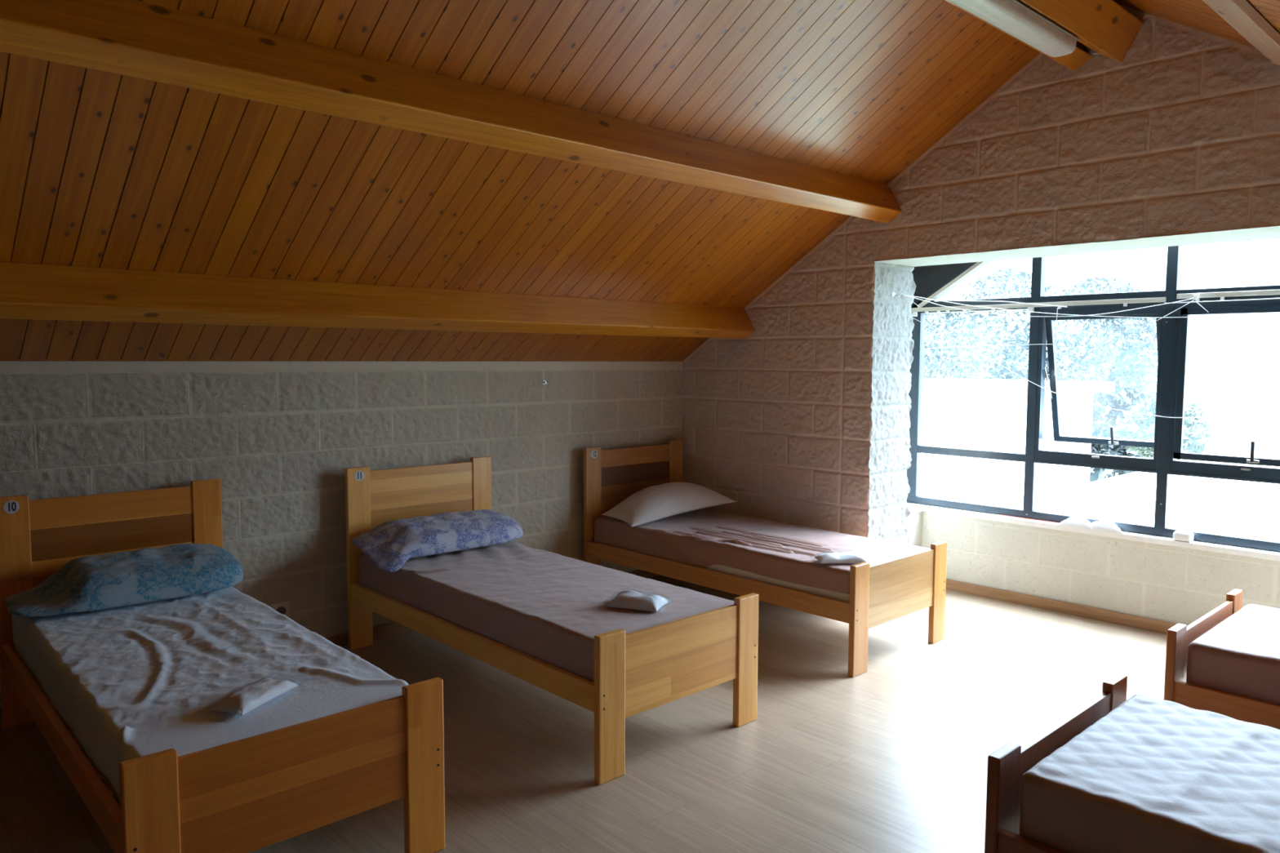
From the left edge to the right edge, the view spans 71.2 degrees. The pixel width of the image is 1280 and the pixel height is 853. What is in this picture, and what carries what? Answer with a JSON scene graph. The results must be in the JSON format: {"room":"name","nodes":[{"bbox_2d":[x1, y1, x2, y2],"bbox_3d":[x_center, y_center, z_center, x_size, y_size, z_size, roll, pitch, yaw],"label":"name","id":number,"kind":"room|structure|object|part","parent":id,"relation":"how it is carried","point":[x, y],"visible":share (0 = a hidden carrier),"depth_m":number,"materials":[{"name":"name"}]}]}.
{"room":"dormitory","nodes":[
{"label":"dormitory","id":0,"kind":"room"},
{"bbox_2d":[0,359,682,706],"bbox_3d":[-2.482,0.449,3.716,7.627,1.504,0.016,-4,6,-43],"label":"wall","id":1,"kind":"structure","parent":0,"point":[280,438],"depth_m":4.48,"materials":[{"name":"grey brick"}]},
{"bbox_2d":[270,600,289,617],"bbox_3d":[-1.766,0.907,4.392,0.090,0.084,0.024,-4,6,-43],"label":"wall socket","id":2,"kind":"object","parent":1,"relation":"attached to","point":[283,607],"visible":0.71,"depth_m":4.39,"materials":[{"name":"beige plastic"}]},
{"bbox_2d":[0,569,660,724],"bbox_3d":[-2.492,1.168,3.743,7.580,0.067,0.014,-4,6,-43],"label":"baseboard","id":3,"kind":"structure","parent":1,"relation":"attached to","point":[340,640],"depth_m":4.78,"materials":[{"name":"brown wood"}]},
{"bbox_2d":[542,380,551,386],"bbox_3d":[-0.566,-0.262,5.414,0.044,0.037,0.034,-4,6,-43],"label":"wall hook","id":4,"kind":"object","parent":1,"relation":"attached to","point":[544,382],"visible":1,"depth_m":5.41,"materials":[{"name":"metal"}]},
{"bbox_2d":[0,575,1166,852],"bbox_3d":[-0.274,1.363,2.124,8.614,0.060,5.440,-4,6,-43],"label":"floor","id":5,"kind":"structure","parent":0,"point":[891,757],"depth_m":3.43,"materials":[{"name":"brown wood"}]},
{"bbox_2d":[0,478,444,852],"bbox_3d":[-1.580,0.783,3.130,0.858,0.934,1.995,-4,6,-42],"label":"bed","id":6,"kind":"object","parent":5,"relation":"on","point":[250,794],"visible":0.71,"depth_m":2.57,"materials":[{"name":"brown wood"}]},
{"bbox_3d":[-2.515,0.744,3.602,0.123,0.934,0.031,-4,6,-43],"label":"head post","id":7,"kind":"part","parent":6,"relation":"part of","materials":[{"name":"brown wood"}]},
{"bbox_3d":[-1.881,0.972,2.867,0.026,0.095,1.934,-4,6,-43],"label":"rail","id":8,"kind":"part","parent":6,"relation":"part of","materials":[{"name":"brown wood"}]},
{"bbox_3d":[-2.245,0.538,3.836,0.620,0.511,0.018,-4,6,-43],"label":"headboard","id":9,"kind":"part","parent":6,"relation":"part of","materials":[{"name":"brown wood"}]},
{"bbox_3d":[-1.187,1.060,2.177,0.123,0.530,0.031,-4,6,-42],"label":"foot post","id":10,"kind":"part","parent":6,"relation":"part of","materials":[{"name":"brown wood"}]},
{"bbox_3d":[-1.975,0.708,4.098,0.123,0.934,0.031,-4,6,-43],"label":"head post","id":11,"kind":"part","parent":6,"relation":"part of","materials":[{"name":"brown wood"}]},
{"bbox_2d":[11,586,408,803],"bbox_3d":[-1.581,0.837,3.135,0.784,0.204,1.915,-4,6,-42],"label":"mattress","id":12,"kind":"object","parent":6,"relation":"on","point":[131,682],"visible":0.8,"depth_m":2.84,"materials":[{"name":"white fabric"}]},
{"bbox_2d":[4,543,243,617],"bbox_3d":[-2.085,0.607,3.654,0.834,0.175,0.381,-4,6,-42],"label":"pillow","id":13,"kind":"object","parent":12,"relation":"on","point":[109,580],"visible":1,"depth_m":3.55,"materials":[{"name":"blue fabric"}]},
{"bbox_2d":[208,677,297,715],"bbox_3d":[-1.114,0.765,2.587,0.124,0.042,0.358,2,5,17],"label":"packet","id":14,"kind":"object","parent":12,"relation":"on","point":[242,700],"visible":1,"depth_m":2.54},
{"bbox_3d":[-0.918,0.953,2.421,0.632,0.302,0.018,-4,6,-43],"label":"footboard","id":15,"kind":"part","parent":6,"relation":"part of","materials":[{"name":"brown wood"}]},
{"bbox_3d":[-0.646,1.024,2.674,0.123,0.530,0.031,-4,6,-43],"label":"foot post","id":16,"kind":"part","parent":6,"relation":"part of","materials":[{"name":"brown wood"}]},
{"bbox_2d":[344,456,759,785],"bbox_3d":[-0.502,0.713,4.113,0.858,0.934,1.995,-4,6,-43],"label":"bed","id":17,"kind":"object","parent":5,"relation":"on","point":[635,673],"visible":0.75,"depth_m":3.59,"materials":[{"name":"brown wood"}]},
{"bbox_3d":[-1.439,0.673,4.583,0.123,0.934,0.031,-4,6,-43],"label":"head post","id":18,"kind":"part","parent":17,"relation":"part of","materials":[{"name":"brown wood"}]},
{"bbox_3d":[-1.169,0.467,4.818,0.620,0.511,0.018,-4,6,-43],"label":"headboard","id":19,"kind":"part","parent":17,"relation":"part of","materials":[{"name":"brown wood"}]},
{"bbox_3d":[-0.803,0.901,3.850,0.026,0.095,1.934,-4,6,-43],"label":"rail","id":20,"kind":"part","parent":17,"relation":"part of","materials":[{"name":"brown wood"}]},
{"bbox_3d":[-0.899,0.637,5.080,0.123,0.934,0.031,-4,6,-43],"label":"head post","id":21,"kind":"part","parent":17,"relation":"part of","materials":[{"name":"brown wood"}]},
{"bbox_2d":[359,541,733,682],"bbox_3d":[-0.504,0.772,4.119,0.782,0.192,1.904,-4,6,-43],"label":"mattress","id":22,"kind":"object","parent":17,"relation":"on","point":[549,607],"visible":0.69,"depth_m":3.83,"materials":[{"name":"fabric"}]},
{"bbox_2d":[351,509,523,572],"bbox_3d":[-1.031,0.557,4.631,0.403,0.188,0.896,4,6,42],"label":"pillow","id":23,"kind":"object","parent":22,"relation":"on","point":[388,545],"visible":1,"depth_m":4.48,"materials":[{"name":"fabric"}]},
{"bbox_2d":[605,590,667,612],"bbox_3d":[-0.011,0.693,3.616,0.260,0.056,0.162,2,5,19],"label":"packet","id":24,"kind":"object","parent":22,"relation":"on","point":[626,599],"visible":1,"depth_m":3.57,"materials":[{"name":"white plastic"}]},
{"bbox_3d":[-0.107,0.989,3.161,0.123,0.530,0.031,-4,6,-43],"label":"foot post","id":25,"kind":"part","parent":17,"relation":"part of","materials":[{"name":"brown wood"}]},
{"bbox_3d":[0.161,0.882,3.405,0.632,0.302,0.018,-4,6,-43],"label":"footboard","id":26,"kind":"part","parent":17,"relation":"part of","materials":[{"name":"brown wood"}]},
{"bbox_3d":[0.433,0.953,3.659,0.123,0.530,0.031,-4,6,-43],"label":"foot post","id":27,"kind":"part","parent":17,"relation":"part of","materials":[{"name":"brown wood"}]},
{"bbox_2d":[583,440,946,677],"bbox_3d":[0.637,0.635,5.182,0.858,0.934,1.995,-4,6,-43],"label":"bed","id":28,"kind":"object","parent":5,"relation":"on","point":[882,593],"visible":0.75,"depth_m":4.71,"materials":[{"name":"brown wood"}]},
{"bbox_3d":[-0.300,0.596,5.649,0.123,0.934,0.031,-4,6,-43],"label":"head post","id":29,"kind":"part","parent":28,"relation":"part of","materials":[{"name":"brown wood"}]},
{"bbox_3d":[-0.031,0.390,5.884,0.620,0.511,0.018,-4,6,-43],"label":"headboard","id":30,"kind":"part","parent":28,"relation":"part of","materials":[{"name":"brown wood"}]},
{"bbox_3d":[0.238,0.560,6.148,0.123,0.934,0.031,-4,6,-43],"label":"head post","id":31,"kind":"part","parent":28,"relation":"part of","materials":[{"name":"brown wood"}]},
{"bbox_3d":[0.338,0.824,4.918,0.026,0.095,1.934,-4,6,-43],"label":"rail","id":32,"kind":"part","parent":28,"relation":"part of","materials":[{"name":"brown wood"}]},
{"bbox_2d":[594,509,930,602],"bbox_3d":[0.632,0.690,5.184,0.792,0.202,1.904,-4,6,-43],"label":"mattress","id":33,"kind":"object","parent":28,"relation":"on","point":[774,553],"visible":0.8,"depth_m":4.91,"materials":[{"name":"fabric"}]},
{"bbox_2d":[602,481,736,527],"bbox_3d":[0.169,0.467,5.654,0.795,0.205,0.438,-3,5,-36],"label":"pillow","id":34,"kind":"object","parent":33,"relation":"on","point":[654,503],"visible":1,"depth_m":5.51,"materials":[{"name":"white fabric"}]},
{"bbox_2d":[814,551,866,563],"bbox_3d":[0.988,0.636,4.397,0.288,0.047,0.135,0,4,-1],"label":"packet","id":35,"kind":"object","parent":33,"relation":"on","point":[851,557],"visible":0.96,"depth_m":4.35,"materials":[{"name":"white plastic"}]},
{"bbox_3d":[1.036,0.912,4.231,0.123,0.530,0.031,-4,6,-43],"label":"foot post","id":36,"kind":"part","parent":28,"relation":"part of","materials":[{"name":"brown wood"}]},
{"bbox_3d":[1.303,0.805,4.476,0.632,0.302,0.018,-4,6,-43],"label":"footboard","id":37,"kind":"part","parent":28,"relation":"part of","materials":[{"name":"brown wood"}]},
{"bbox_3d":[1.574,0.876,4.730,0.123,0.530,0.031,-4,6,-43],"label":"foot post","id":38,"kind":"part","parent":28,"relation":"part of","materials":[{"name":"brown wood"}]},
{"bbox_2d":[984,673,1127,852],"bbox_3d":[1.839,0.902,1.749,0.858,0.934,1.995,-4,6,-43],"label":"bed","id":39,"kind":"object","parent":5,"relation":"on","point":[1006,766],"visible":0.33,"depth_m":2.23,"materials":[{"name":"brown wood"}]},
{"bbox_3d":[0.900,1.064,2.231,0.123,0.530,0.031,-4,6,-43],"label":"foot post","id":40,"kind":"part","parent":39,"relation":"part of","materials":[{"name":"brown wood"}]},
{"bbox_3d":[1.539,1.091,1.484,0.026,0.095,1.934,-4,6,-43],"label":"rail","id":41,"kind":"part","parent":39,"relation":"part of","materials":[{"name":"brown wood"}]},
{"bbox_3d":[1.172,0.957,2.472,0.632,0.302,0.018,-4,6,-43],"label":"footboard","id":42,"kind":"part","parent":39,"relation":"part of","materials":[{"name":"brown wood"}]},
{"bbox_3d":[1.439,1.028,2.730,0.123,0.530,0.031,-4,6,-43],"label":"foot post","id":43,"kind":"part","parent":39,"relation":"part of","materials":[{"name":"brown wood"}]},
{"bbox_2d":[1019,693,1279,852],"bbox_3d":[1.845,0.960,1.747,0.782,0.196,1.891,-4,6,-43],"label":"mattress","id":44,"kind":"object","parent":39,"relation":"on","point":[1150,775],"visible":0.98,"depth_m":2.12,"materials":[{"name":"white fabric"}]},
{"bbox_2d":[1163,588,1279,729],"bbox_3d":[2.879,0.828,2.771,0.858,0.934,1.995,-4,6,-43],"label":"bed","id":45,"kind":"object","parent":5,"relation":"on","point":[1179,637],"visible":0.55,"depth_m":3.19,"materials":[{"name":"brown wood"}]},
{"bbox_3d":[1.942,0.990,3.255,0.123,0.530,0.031,-4,6,-43],"label":"foot post","id":46,"kind":"part","parent":45,"relation":"part of","materials":[{"name":"brown wood"}]},
{"bbox_3d":[2.213,0.883,3.495,0.632,0.302,0.018,-4,6,-43],"label":"footboard","id":47,"kind":"part","parent":45,"relation":"part of","materials":[{"name":"brown wood"}]},
{"bbox_3d":[2.579,1.017,2.507,0.026,0.095,1.934,-4,6,-43],"label":"rail","id":48,"kind":"part","parent":45,"relation":"part of","materials":[{"name":"brown wood"}]},
{"bbox_2d":[1186,604,1279,704],"bbox_3d":[2.881,0.891,2.773,0.780,0.184,1.899,-4,6,-43],"label":"mattress","id":49,"kind":"object","parent":45,"relation":"on","point":[1240,655],"visible":0.99,"depth_m":3.15,"materials":[{"name":"white fabric"}]},
{"bbox_3d":[2.481,0.954,3.753,0.123,0.530,0.031,-4,6,-43],"label":"foot post","id":50,"kind":"part","parent":45,"relation":"part of","materials":[{"name":"brown wood"}]},
{"bbox_2d":[0,0,1279,361],"bbox_3d":[-0.270,-1.011,1.938,8.800,2.003,5.940,-4,6,-43],"label":"ceiling","id":51,"kind":"structure","parent":0,"point":[99,169],"depth_m":3.59,"materials":[{"name":"brown wood"}]},
{"bbox_2d":[0,262,755,338],"bbox_3d":[-2.097,-0.483,3.231,7.605,0.198,0.172,-4,6,-43],"label":"roof beam","id":52,"kind":"structure","parent":51,"relation":"attached to","point":[36,291],"depth_m":3.84,"materials":[{"name":"brown wood"}]},
{"bbox_2d":[0,0,902,222],"bbox_3d":[-1.392,-1.058,2.428,7.605,0.212,0.185,-4,6,-43],"label":"roof beam","id":53,"kind":"structure","parent":51,"relation":"attached to","point":[135,38],"depth_m":2.88,"materials":[{"name":"brown wood"}]},
{"bbox_2d":[945,0,1091,71],"bbox_3d":[-0.725,-1.603,1.668,7.605,0.207,0.176,-4,6,-43],"label":"roof beam","id":54,"kind":"structure","parent":51,"relation":"attached to","point":[1073,60],"depth_m":4.12,"materials":[{"name":"brown wood"}]},
{"bbox_2d":[1017,0,1143,62],"bbox_3d":[-0.575,-1.579,1.508,7.605,0.198,0.171,-4,6,-43],"label":"roof beam","id":55,"kind":"structure","parent":51,"relation":"attached to","point":[1105,27],"depth_m":3.78,"materials":[{"name":"brown wood"}]},
{"bbox_2d":[947,0,1079,57],"bbox_3d":[1.161,-1.577,3.217,1.790,0.079,0.128,-4,6,-43],"label":"lamp","id":56,"kind":"object","parent":55,"relation":"attached to","point":[1013,17],"visible":1,"depth_m":3.50,"materials":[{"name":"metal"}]},
{"bbox_2d":[1202,0,1279,65],"bbox_3d":[-0.144,-1.272,1.038,7.570,0.098,0.137,-4,6,-43],"label":"roof beam","id":57,"kind":"structure","parent":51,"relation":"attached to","point":[1240,15],"depth_m":3.12,"materials":[{"name":"brown wood"}]},
{"bbox_2d":[681,4,1279,544],"bbox_3d":[2.294,-0.436,4.389,0.448,3.204,5.466,-4,6,-43],"label":"wall","id":58,"kind":"structure","parent":0,"point":[803,420],"depth_m":4.74,"materials":[{"name":"brick"}]},
{"bbox_2d":[891,292,902,297],"bbox_3d":[1.501,-0.766,5.223,0.066,0.035,0.036,1,4,14],"label":"hook","id":59,"kind":"object","parent":58,"relation":"attached to","point":[893,294],"visible":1,"depth_m":5.22,"materials":[{"name":"metal"}]},
{"bbox_2d":[902,293,1279,417],"bbox_3d":[2.433,-0.404,4.806,0.726,0.714,2.603,-4,6,-43],"label":"washing line","id":60,"kind":"object","parent":59,"relation":"hanging from","point":[1196,296],"visible":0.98,"depth_m":5.24,"materials":[{"name":"white fabric"}]},
{"bbox_3d":[1.966,-0.742,5.286,0.726,0.080,0.825,-4,6,-43],"label":"cord","id":61,"kind":"part","parent":60,"relation":"part of","materials":[{"name":"white fabric"}]},
{"bbox_3d":[2.151,-0.500,5.593,0.005,0.027,0.869,-4,6,-42],"label":"cord","id":62,"kind":"part","parent":60,"relation":"part of","materials":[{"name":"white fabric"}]},
{"bbox_3d":[2.204,-0.691,5.029,0.720,0.126,1.421,-4,6,-43],"label":"cord","id":63,"kind":"part","parent":60,"relation":"part of","materials":[{"name":"white fabric"}]},
{"bbox_3d":[2.451,-0.498,5.268,0.009,0.396,0.005,-4,6,-43],"label":"cord","id":64,"kind":"part","parent":60,"relation":"part of","materials":[{"name":"white fabric"}]},
{"bbox_3d":[2.453,-0.658,4.762,0.720,0.150,1.940,-4,6,-43],"label":"cord","id":65,"kind":"part","parent":60,"relation":"part of","materials":[{"name":"white fabric"}]},
{"bbox_3d":[2.876,-0.629,4.797,0.006,0.121,0.186,-4,6,-43],"label":"cord","id":66,"kind":"part","parent":60,"relation":"part of","materials":[{"name":"white fabric"}]},
{"bbox_3d":[3.200,-0.646,4.450,0.005,0.024,1.067,-4,6,-42],"label":"cord","id":67,"kind":"part","parent":60,"relation":"part of","materials":[{"name":"white fabric"}]},
{"bbox_2d":[871,226,1279,266],"bbox_3d":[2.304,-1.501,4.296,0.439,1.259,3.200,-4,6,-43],"label":"window lintel","id":68,"kind":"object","parent":58,"relation":"attached to","point":[1273,232],"depth_m":4.41,"materials":[{"name":"white paint"}]},
{"bbox_2d":[906,502,1279,626],"bbox_3d":[2.675,0.878,4.825,0.630,0.520,3.350,-4,6,-43],"label":"wall","id":69,"kind":"structure","parent":58,"relation":"in","point":[1174,584],"depth_m":5.14,"materials":[{"name":"beige brick"}]},
{"bbox_2d":[1000,514,1059,523],"bbox_3d":[2.408,0.567,5.433,0.014,0.004,0.460,-4,6,-42],"label":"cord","id":70,"kind":"object","parent":69,"relation":"on","point":[1000,514],"visible":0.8,"depth_m":5.46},
{"bbox_2d":[946,578,1177,634],"bbox_3d":[2.872,1.101,4.888,0.014,0.067,2.910,-4,6,-43],"label":"baseboard","id":71,"kind":"structure","parent":69,"relation":"attached to","point":[1137,622],"depth_m":5.28,"materials":[{"name":"brown wood"}]},
{"bbox_2d":[1057,516,1122,533],"bbox_3d":[2.617,0.560,5.175,0.085,0.059,0.360,-4,6,-43],"label":"plastic bag","id":72,"kind":"object","parent":69,"relation":"on","point":[1074,522],"visible":1,"depth_m":5.15,"materials":[{"name":"white plastic"}]},
{"bbox_2d":[1173,530,1193,542],"bbox_3d":[2.935,0.593,4.831,0.064,0.050,0.090,-4,6,-43],"label":"soap box","id":73,"kind":"object","parent":69,"relation":"on","point":[1186,536],"visible":1,"depth_m":4.81,"materials":[{"name":"white plastic"}]},
{"bbox_2d":[1089,48,1099,54],"bbox_3d":[2.134,-1.802,4.141,0.050,0.155,0.160,-4,6,-43],"label":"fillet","id":74,"kind":"object","parent":58,"relation":"attached to","point":[1094,52],"visible":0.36,"depth_m":4.15,"materials":[{"name":"brown wood"}]},
{"label":"outside","id":75,"kind":"structure","parent":0,"visible":0},
{"bbox_2d":[1092,452,1257,478],"bbox_3d":[49.187,-0.468,72.279,158.700,0.100,150.000,-4,6,-43],"label":"ground","id":76,"kind":"structure","parent":75,"point":[1116,473],"depth_m":42.49,"materials":[{"name":"green plant"}]},
{"bbox_2d":[923,315,943,377],"bbox_3d":[15.659,-4.099,57.160,7.301,9.189,7.429,-4,6,-43],"label":"tree","id":77,"kind":"object","parent":76,"relation":"on","point":[926,344],"visible":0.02,"depth_m":55.46,"materials":[{"name":"green plant"}]},
{"bbox_2d":[923,297,1018,379],"bbox_3d":[17.520,-3.001,49.392,6.658,8.194,6.652,-4,6,-43],"label":"tree","id":78,"kind":"object","parent":76,"relation":"on","point":[947,318],"visible":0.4,"depth_m":48.01,"materials":[{"name":"leaf"},{"name":"bark"}]},
{"bbox_2d":[939,266,1074,379],"bbox_3d":[23.432,-4.854,57.564,8.130,10.691,8.077,-4,6,-43],"label":"tree","id":79,"kind":"object","parent":76,"relation":"on","point":[1008,273],"visible":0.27,"depth_m":56.47,"materials":[{"name":"leaf"},{"name":"bark"}]},
{"bbox_2d":[920,377,1115,512],"bbox_3d":[2.882,1.099,21.014,18.500,4.220,8.900,-4,6,-43],"label":"neighbouring building","id":80,"kind":"structure","parent":76,"relation":"on","point":[977,414],"depth_m":20.16,"materials":[{"name":"white"}]},
{"bbox_2d":[973,320,1096,381],"bbox_3d":[18.630,-1.699,42.360,5.468,6.678,5.260,-4,6,-43],"label":"tree","id":81,"kind":"object","parent":76,"relation":"on","point":[1062,343],"visible":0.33,"depth_m":41.37,"materials":[{"name":"leaf"},{"name":"bark"}]},
{"bbox_2d":[1045,275,1157,401],"bbox_3d":[32.164,-5.205,62.813,8.686,10.659,8.872,-4,6,-43],"label":"tree","id":82,"kind":"object","parent":76,"relation":"on","point":[1110,286],"visible":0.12,"depth_m":61.82,"materials":[{"name":"leaf"},{"name":"bark"}]},
{"bbox_2d":[1063,317,1157,408],"bbox_3d":[25.687,-2.858,47.921,5.531,8.196,5.624,-4,6,-43],"label":"tree","id":83,"kind":"object","parent":76,"relation":"on","point":[1096,324],"visible":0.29,"depth_m":46.98,"materials":[{"name":"leaf"},{"name":"bark"}]},
{"bbox_2d":[1089,339,1154,482],"bbox_3d":[16.082,-0.149,29.727,3.621,5.489,3.779,-4,6,-43],"label":"conifer","id":84,"kind":"object","parent":76,"relation":"on","point":[1127,370],"visible":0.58,"depth_m":29.28,"materials":[{"name":"green plant"}]},
{"bbox_2d":[1044,471,1279,541],"bbox_3d":[19.461,2.750,17.077,8.700,1.650,19.600,-4,6,-43],"label":"outbuilding","id":85,"kind":"structure","parent":76,"relation":"on","point":[1251,509],"depth_m":20.36,"materials":[{"name":"white"}]},
{"bbox_2d":[1116,396,1213,460],"bbox_3d":[14.342,0.209,24.447,2.323,2.228,2.296,-4,6,-43],"label":"shrub","id":86,"kind":"object","parent":76,"relation":"on","point":[1193,433],"visible":0.41,"depth_m":24.06,"materials":[{"name":"green plant"}]},
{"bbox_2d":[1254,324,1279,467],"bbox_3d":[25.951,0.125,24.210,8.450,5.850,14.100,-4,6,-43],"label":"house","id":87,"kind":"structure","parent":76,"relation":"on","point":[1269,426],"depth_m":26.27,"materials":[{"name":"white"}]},
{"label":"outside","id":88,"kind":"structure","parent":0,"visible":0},
{"bbox_2d":[924,248,1279,457],"bbox_3d":[46.139,-12.552,95.850,110.000,21.153,190.000,-4,6,-43],"label":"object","id":89,"kind":"structure","parent":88,"point":[1225,360],"depth_m":74.59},
{"bbox_3d":[2.694,-0.254,4.752,0.630,1.812,3.390,-4,6,-43],"label":"wall","id":90,"kind":"structure","parent":0,"visible":0},
{"bbox_2d":[906,245,1279,552],"bbox_3d":[2.948,-0.719,4.938,0.268,2.658,3.270,-4,6,-43],"label":"window","id":91,"kind":"structure","parent":90,"relation":"in","point":[1172,333],"depth_m":5.14,"materials":[{"name":"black metal"}]},
{"bbox_3d":[2.341,-1.396,5.437,0.030,1.387,1.635,-4,6,-43],"label":"filler panel","id":92,"kind":"part","parent":91,"relation":"part of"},
{"bbox_3d":[2.077,-0.979,5.700,0.016,0.430,0.672,-4,6,-43],"label":"curtain rail","id":93,"kind":"part","parent":91,"relation":"part of","materials":[{"name":"white metal"}]},
{"bbox_3d":[2.330,-0.721,5.441,0.020,0.058,1.563,-4,6,-43],"label":"curtain rail","id":94,"kind":"part","parent":91,"relation":"part of","materials":[{"name":"white metal"}]},
{"bbox_3d":[2.481,-0.262,5.436,0.115,0.187,0.012,-4,6,-41],"label":"stay arm","id":95,"kind":"part","parent":91,"relation":"part of","materials":[{"name":"metal"}]},
{"bbox_3d":[2.652,-0.228,5.182,0.061,0.934,0.679,-4,6,-43],"label":"hopper frame","id":96,"kind":"part","parent":91,"relation":"part of","materials":[{"name":"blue metal"}]},
{"bbox_3d":[2.727,-0.275,5.237,0.030,0.800,0.640,-23,19,-40],"label":"sash frame","id":97,"kind":"part","parent":91,"relation":"part of","materials":[{"name":"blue metal"}]},
{"bbox_3d":[2.785,0.052,5.273,0.022,0.109,0.016,-23,19,-40],"label":"handle lever","id":98,"kind":"part","parent":91,"relation":"part of","materials":[{"name":"black metal"}]},
{"bbox_3d":[3.157,-0.184,4.640,0.061,0.934,0.701,-4,6,-43],"label":"hopper frame","id":99,"kind":"part","parent":91,"relation":"part of","materials":[{"name":"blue metal"}]},
{"bbox_3d":[3.154,-0.212,4.621,0.030,0.816,0.672,-4,6,-43],"label":"sash frame","id":100,"kind":"part","parent":91,"relation":"part of","materials":[{"name":"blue metal"}]},
{"bbox_3d":[3.378,-0.653,4.309,0.020,0.042,1.418,-4,6,-43],"label":"curtain rail","id":101,"kind":"part","parent":91,"relation":"part of","materials":[{"name":"white metal"}]},
{"bbox_3d":[3.141,0.221,4.638,0.012,0.012,0.044,-4,6,-43],"label":"strike plate","id":102,"kind":"part","parent":91,"relation":"part of","materials":[{"name":"metal"}]},
{"bbox_3d":[3.151,0.130,4.599,0.022,0.109,0.016,-4,6,-43],"label":"handle lever","id":103,"kind":"part","parent":91,"relation":"part of","materials":[{"name":"metal"}]},
{"bbox_3d":[3.159,0.180,4.610,0.016,0.016,0.056,-4,6,-43],"label":"handle plate","id":104,"kind":"part","parent":91,"relation":"part of","materials":[{"name":"metal"}]}
]}

